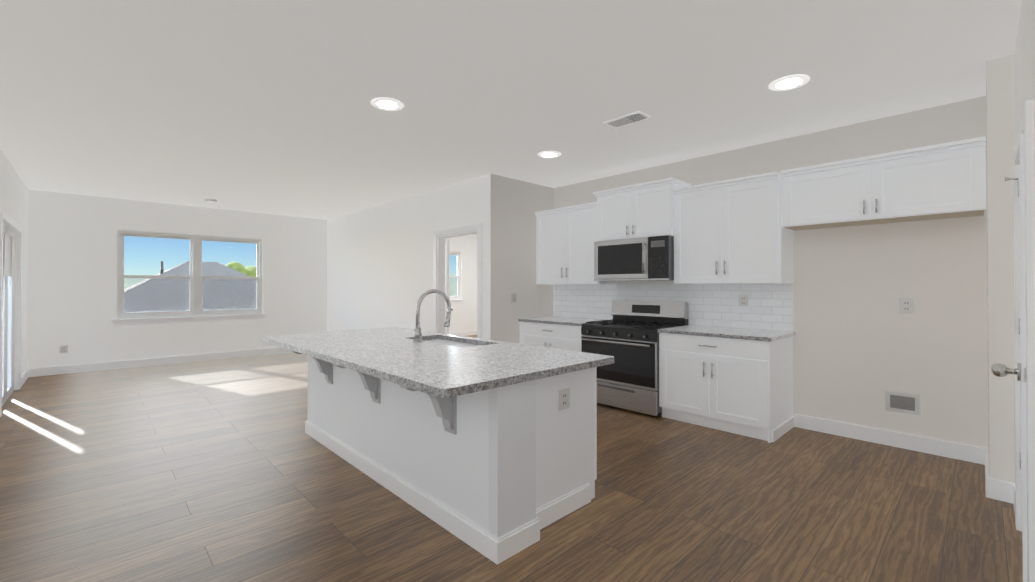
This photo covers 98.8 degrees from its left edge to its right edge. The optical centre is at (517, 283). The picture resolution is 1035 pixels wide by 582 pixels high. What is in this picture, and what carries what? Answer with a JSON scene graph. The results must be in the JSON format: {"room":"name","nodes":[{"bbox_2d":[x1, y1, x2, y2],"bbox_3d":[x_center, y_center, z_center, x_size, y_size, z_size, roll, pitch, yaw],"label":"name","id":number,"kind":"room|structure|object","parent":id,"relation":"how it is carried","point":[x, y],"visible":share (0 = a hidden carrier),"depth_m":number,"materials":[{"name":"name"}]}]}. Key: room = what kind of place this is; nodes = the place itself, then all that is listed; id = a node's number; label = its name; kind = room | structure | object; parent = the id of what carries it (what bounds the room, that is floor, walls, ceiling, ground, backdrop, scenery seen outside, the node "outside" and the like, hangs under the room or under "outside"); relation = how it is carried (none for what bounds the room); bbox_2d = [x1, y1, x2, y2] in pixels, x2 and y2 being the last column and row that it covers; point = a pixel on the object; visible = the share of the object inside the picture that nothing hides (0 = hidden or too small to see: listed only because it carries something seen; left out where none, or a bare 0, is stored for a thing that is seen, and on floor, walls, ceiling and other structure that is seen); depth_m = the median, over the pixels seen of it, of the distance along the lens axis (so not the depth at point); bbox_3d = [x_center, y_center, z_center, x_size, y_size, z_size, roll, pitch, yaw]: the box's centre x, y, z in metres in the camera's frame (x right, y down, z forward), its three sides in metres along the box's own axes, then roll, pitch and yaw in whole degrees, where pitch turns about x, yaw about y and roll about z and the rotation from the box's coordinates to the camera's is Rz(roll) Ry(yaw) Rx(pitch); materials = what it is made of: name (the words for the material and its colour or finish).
{"room":"kitchen","nodes":[
{"label":"kitchen","id":0,"kind":"room"},
{"bbox_2d":[0,148,27,389],"bbox_3d":[-3.923,-0.035,2.979,0.120,2.850,10.280,0,-1,-44],"label":"wall","id":1,"kind":"structure","parent":0,"point":[13,197],"depth_m":5.91,"materials":[{"name":"white paint"}]},
{"bbox_2d":[2,224,14,405],"bbox_3d":[-6.127,0.355,5.276,0.060,2.100,1.670,0,-1,-44],"label":"glass door","id":2,"kind":"structure","parent":1,"relation":"in","point":[8,346],"depth_m":5.60,"materials":[{"name":"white glass"}]},
{"bbox_2d":[0,209,21,416],"bbox_3d":[-6.076,0.312,5.326,0.022,2.185,1.840,0,-1,-44],"label":"door frame","id":3,"kind":"structure","parent":1,"relation":"attached to","point":[4,217],"depth_m":5.15,"materials":[{"name":"white wood"}]},
{"bbox_2d":[21,369,28,386],"bbox_3d":[-7.065,1.349,6.348,0.018,0.125,1.015,0,-1,-44],"label":"baseboard","id":4,"kind":"structure","parent":1,"relation":"attached to","point":[25,375],"depth_m":6.36,"materials":[{"name":"white wood"}]},
{"bbox_2d":[27,190,476,368],"bbox_3d":[-4.077,0.010,10.033,9.660,2.850,0.120,0,-1,-44],"label":"wall","id":5,"kind":"structure","parent":0,"point":[72,277],"depth_m":7.66,"materials":[{"name":"white paint"}]},
{"bbox_2d":[59,345,67,352],"bbox_3d":[-7.152,1.026,6.992,0.095,0.125,0.008,0,-1,-44],"label":"outlet","id":6,"kind":"object","parent":5,"relation":"attached to","point":[62,348],"depth_m":6.99,"materials":[{"name":"white plastic"}]},
{"bbox_2d":[29,347,291,376],"bbox_3d":[-5.820,1.361,8.259,4.460,0.125,0.018,0,-1,-44],"label":"baseboard","id":7,"kind":"structure","parent":5,"relation":"attached to","point":[34,372],"depth_m":7.69,"materials":[{"name":"white wood"}]},
{"bbox_2d":[111,230,266,325],"bbox_3d":[-5.939,-0.104,8.205,2.320,1.605,0.155,0,-1,-44],"label":"window","id":8,"kind":"structure","parent":5,"relation":"in","point":[196,313],"depth_m":8.18,"materials":[{"name":"white plastic"}]},
{"bbox_2d":[450,251,464,303],"bbox_3d":[-1.885,-0.180,12.090,0.990,1.425,0.155,0,-1,-44],"label":"room window","id":9,"kind":"structure","parent":5,"relation":"in","point":[456,299],"depth_m":12.35,"materials":[{"name":"white plastic"}]},
{"bbox_2d":[449,330,476,335],"bbox_3d":[-2.376,1.382,11.559,4.840,0.125,0.018,0,-1,-44],"label":"baseboard","id":10,"kind":"structure","parent":5,"relation":"attached to","point":[464,333],"depth_m":12.40,"materials":[{"name":"white wood"}]},
{"bbox_2d":[327,174,496,340],"bbox_3d":[-2.241,-0.004,7.842,0.120,2.850,5.585,0,-1,-44],"label":"wall","id":11,"kind":"structure","parent":0,"point":[379,266],"depth_m":7.48,"materials":[{"name":"white paint"}]},
{"bbox_2d":[445,239,452,333],"bbox_3d":[-1.145,0.361,7.216,0.229,2.088,0.930,0,0,-11],"label":"hall door","id":12,"kind":"structure","parent":11,"relation":"in","point":[447,272],"depth_m":6.90,"materials":[{"name":"white wood"}]},
{"bbox_2d":[433,223,482,338],"bbox_3d":[-0.822,0.304,6.360,0.164,2.215,1.155,0,-1,-44],"label":"door frame","id":13,"kind":"structure","parent":11,"relation":"attached to","point":[439,236],"depth_m":6.67,"materials":[{"name":"white wood"}]},
{"bbox_2d":[0,0,1021,234],"bbox_3d":[-0.521,-1.489,6.331,10.060,0.100,10.800,0,-1,-44],"label":"ceiling","id":14,"kind":"structure","parent":0,"point":[262,106],"depth_m":3.26,"materials":[{"name":"grey paint"}]},
{"bbox_2d":[205,199,216,201],"bbox_3d":[-5.205,-1.414,7.534,0.170,0.034,0.170,0,-1,-44],"label":"smoke detector","id":15,"kind":"object","parent":14,"relation":"attached to","point":[210,200],"visible":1,"depth_m":7.49,"materials":[{"name":"white plastic"}]},
{"bbox_2d":[371,97,403,110],"bbox_3d":[-1.053,-1.452,3.591,0.260,0.007,0.260,0,-1,-44],"label":"recessed light","id":16,"kind":"object","parent":14,"relation":"in","point":[386,104],"visible":1,"depth_m":3.58,"materials":[{"name":"white plastic"}]},
{"bbox_2d":[538,151,560,157],"bbox_3d":[0.355,-1.443,4.954,0.260,0.007,0.260,0,-1,-44],"label":"recessed light","id":17,"kind":"object","parent":14,"relation":"in","point":[548,154],"visible":0.98,"depth_m":4.93,"materials":[{"name":"white plastic"}]},
{"bbox_2d":[604,111,651,128],"bbox_3d":[0.970,-1.449,3.930,0.200,0.009,0.370,0,-1,-44],"label":"ceiling vent","id":18,"kind":"object","parent":14,"relation":"in","point":[629,119],"visible":1,"depth_m":3.91,"materials":[{"name":"white metal"}]},
{"bbox_2d":[768,74,809,90],"bbox_3d":[1.966,-1.454,3.216,0.260,0.007,0.260,0,-1,-44],"label":"recessed light","id":19,"kind":"object","parent":14,"relation":"in","point":[789,82],"visible":1,"depth_m":3.20,"materials":[{"name":"white plastic"}]},
{"bbox_2d":[0,335,1022,581],"bbox_3d":[-0.452,1.461,6.241,10.060,0.100,10.600,0,-1,-44],"label":"floor","id":20,"kind":"structure","parent":0,"point":[216,471],"depth_m":2.79,"materials":[{"name":"brown wood"}]},
{"bbox_2d":[271,339,610,564],"bbox_3d":[-0.811,0.950,3.403,1.220,0.884,2.737,0,-1,-44],"label":"kitchen island","id":21,"kind":"object","parent":20,"relation":"on","point":[487,448],"depth_m":2.61,"materials":[{"name":"white paint"}]},
{"bbox_2d":[299,335,502,366],"bbox_3d":[-0.841,0.490,3.422,1.320,0.044,0.884,0,-1,-44],"label":"island countertop","id":22,"kind":"structure","parent":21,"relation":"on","point":[337,353],"depth_m":3.21,"materials":[{"name":"grey stone"}]},
{"bbox_2d":[413,289,450,341],"bbox_3d":[-0.692,0.256,3.678,0.363,0.426,0.115,0,-1,-44],"label":"faucet","id":23,"kind":"object","parent":22,"relation":"on","point":[417,334],"visible":1,"depth_m":3.62,"materials":[{"name":"silver metal"}]},
{"bbox_2d":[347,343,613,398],"bbox_3d":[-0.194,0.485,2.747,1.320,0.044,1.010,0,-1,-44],"label":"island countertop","id":24,"kind":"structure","parent":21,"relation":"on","point":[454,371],"depth_m":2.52,"materials":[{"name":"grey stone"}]},
{"bbox_2d":[518,316,602,351],"bbox_3d":[0.650,0.943,5.975,0.755,0.928,1.096,0,-1,-44],"label":"base cabinet","id":25,"kind":"object","parent":20,"relation":"on","point":[563,333],"visible":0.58,"depth_m":5.75,"materials":[{"name":"white paint"}]},
{"bbox_2d":[581,300,687,416],"bbox_3d":[1.346,0.803,5.195,0.797,1.198,0.979,0,-1,-44],"label":"range","id":26,"kind":"object","parent":20,"relation":"on","point":[627,336],"visible":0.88,"depth_m":4.96,"materials":[{"name":"silver metal"}]},
{"bbox_2d":[658,325,794,442],"bbox_3d":[2.087,0.934,4.476,0.755,0.928,1.068,0,-1,-44],"label":"base cabinet","id":27,"kind":"object","parent":20,"relation":"on","point":[739,381],"visible":0.98,"depth_m":4.19,"materials":[{"name":"white paint"}]},
{"bbox_2d":[497,175,553,343],"bbox_3d":[0.141,-0.014,6.340,1.240,2.850,0.120,0,-1,-44],"label":"wall","id":28,"kind":"structure","parent":0,"point":[519,203],"depth_m":6.13,"materials":[{"name":"beige paint"}]},
{"bbox_2d":[511,293,515,302],"bbox_3d":[-0.052,0.190,6.063,0.095,0.125,0.009,0,-1,-44],"label":"outlet","id":29,"kind":"object","parent":28,"relation":"attached to","point":[513,295],"depth_m":6.06,"materials":[{"name":"white plastic"}]},
{"bbox_2d":[554,96,987,447],"bbox_3d":[2.169,-0.022,5.032,0.120,2.850,4.575,0,-1,-44],"label":"wall","id":30,"kind":"structure","parent":0,"point":[861,344],"depth_m":3.88,"materials":[{"name":"beige paint"}]},
{"bbox_2d":[534,202,615,284],"bbox_3d":[0.782,-0.513,6.089,0.420,1.035,1.127,0,-1,-44],"label":"upper cabinet","id":31,"kind":"object","parent":30,"relation":"attached to","point":[566,238],"visible":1,"depth_m":5.96,"materials":[{"name":"white paint"}]},
{"bbox_2d":[593,177,691,240],"bbox_3d":[1.473,-0.840,5.334,0.470,0.620,1.056,0,-1,-44],"label":"upper cabinet","id":32,"kind":"object","parent":30,"relation":"attached to","point":[644,209],"visible":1,"depth_m":5.14,"materials":[{"name":"white paint"}]},
{"bbox_2d":[594,235,673,280],"bbox_3d":[1.449,-0.283,5.307,0.535,0.485,0.976,0,-1,-44],"label":"microwave","id":33,"kind":"object","parent":32,"relation":"attached to","point":[643,259],"visible":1,"depth_m":5.09,"materials":[{"name":"silver metal"}]},
{"bbox_2d":[553,283,792,331],"bbox_3d":[1.626,0.231,5.503,0.010,0.489,3.139,0,-1,-44],"label":"backsplash","id":34,"kind":"structure","parent":30,"relation":"attached to","point":[770,306],"depth_m":5.01,"materials":[{"name":"tile"}]},
{"bbox_2d":[671,171,781,283],"bbox_3d":[2.180,-0.522,4.630,0.420,1.035,1.066,0,-1,-44],"label":"upper cabinet","id":35,"kind":"object","parent":30,"relation":"attached to","point":[726,231],"visible":1,"depth_m":4.45,"materials":[{"name":"white paint"}]},
{"bbox_2d":[739,295,747,306],"bbox_3d":[2.391,0.176,4.693,0.008,0.125,0.095,0,-1,-44],"label":"outlet","id":36,"kind":"object","parent":30,"relation":"attached to","point":[743,299],"depth_m":4.69,"materials":[{"name":"white plastic"}]},
{"bbox_2d":[778,177,792,282],"bbox_3d":[2.572,-0.497,4.248,0.382,0.980,0.022,0,-1,-44],"label":"upper cabinet","id":37,"kind":"object","parent":30,"relation":"attached to","point":[785,255],"visible":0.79,"depth_m":4.17,"materials":[{"name":"white paint"}]},
{"bbox_2d":[780,160,863,230],"bbox_3d":[2.835,-0.773,3.976,0.382,0.487,0.727,0,-1,-44],"label":"upper cabinet","id":38,"kind":"object","parent":30,"relation":"attached to","point":[822,197],"depth_m":3.90,"materials":[{"name":"white paint"}]},
{"bbox_2d":[795,414,980,463],"bbox_3d":[3.169,1.333,3.880,0.018,0.125,1.300,0,-1,-44],"label":"baseboard","id":39,"kind":"structure","parent":30,"relation":"attached to","point":[964,452],"depth_m":3.81,"materials":[{"name":"white wood"}]},
{"bbox_2d":[885,390,920,414],"bbox_3d":[3.272,1.005,3.767,0.030,0.169,0.225,0,-1,-44],"label":"vent","id":40,"kind":"object","parent":30,"relation":"attached to","point":[908,403],"depth_m":3.77,"materials":[{"name":"white plastic"}]},
{"bbox_2d":[899,298,913,312],"bbox_3d":[3.298,0.185,3.761,0.008,0.125,0.095,0,-1,-44],"label":"outlet","id":41,"kind":"object","parent":30,"relation":"attached to","point":[906,305],"depth_m":3.76,"materials":[{"name":"white plastic"}]},
{"bbox_2d":[856,140,985,224],"bbox_3d":[3.231,-0.775,3.562,0.382,0.487,0.727,0,-1,-44],"label":"upper cabinet","id":42,"kind":"object","parent":30,"relation":"attached to","point":[947,180],"depth_m":3.42,"materials":[{"name":"white paint"}]},
{"bbox_2d":[986,55,1014,482],"bbox_3d":[3.393,-0.034,3.120,0.760,2.850,0.120,0,-1,-44],"label":"wall","id":43,"kind":"structure","parent":0,"point":[1000,120],"depth_m":2.86,"materials":[{"name":"white paint"}]},
{"bbox_2d":[981,447,1000,500],"bbox_3d":[3.338,1.329,3.133,0.748,0.125,0.048,0,-1,-44],"label":"baseboard","id":44,"kind":"structure","parent":43,"relation":"attached to","point":[1000,490],"depth_m":2.88,"materials":[{"name":"white wood"}]},
{"bbox_2d":[1009,482,1014,511],"bbox_3d":[3.019,1.326,2.682,0.375,0.125,0.018,0,-1,-44],"label":"baseboard","id":45,"kind":"structure","parent":43,"relation":"attached to","point":[1011,485],"depth_m":2.81,"materials":[{"name":"white wood"}]},
{"bbox_2d":[1014,0,1034,226],"bbox_3d":[1.375,-0.047,1.020,5.060,2.850,0.120,0,-1,-44],"label":"wall","id":46,"kind":"structure","parent":0,"point":[1024,71],"depth_m":2.15,"materials":[{"name":"white paint"}]},
{"bbox_2d":[991,134,1027,581],"bbox_3d":[2.490,0.361,2.220,0.844,2.024,0.138,0,0,-41],"label":"door","id":47,"kind":"structure","parent":46,"relation":"in","point":[1000,370],"depth_m":1.92,"materials":[{"name":"white wood"}]},
{"bbox_2d":[1013,99,1034,581],"bbox_3d":[2.544,0.312,2.153,1.050,2.145,0.142,0,-1,-44],"label":"door frame","id":48,"kind":"structure","parent":46,"relation":"attached to","point":[1026,131],"depth_m":1.84,"materials":[{"name":"white wood"}]},
{"label":"outside","id":49,"kind":"structure","parent":0,"visible":0},
{"bbox_3d":[-20.554,4.897,35.625,140.000,0.200,160.000,0,-1,-44],"label":"ground","id":50,"kind":"structure","parent":49,"visible":0},
{"bbox_2d":[124,261,256,312],"bbox_3d":[-11.097,1.940,15.620,13.450,5.460,12.600,0,-1,-44],"label":"house","id":51,"kind":"structure","parent":50,"relation":"on","point":[214,268],"depth_m":14.23,"materials":[{"name":"grey"}]},
{"bbox_2d":[225,262,255,276],"bbox_3d":[-16.314,1.723,26.537,2.569,6.033,3.120,0,-1,-44],"label":"tree","id":52,"kind":"object","parent":50,"relation":"on","point":[249,271],"depth_m":25.54,"materials":[{"name":"green plant"}]}
]}

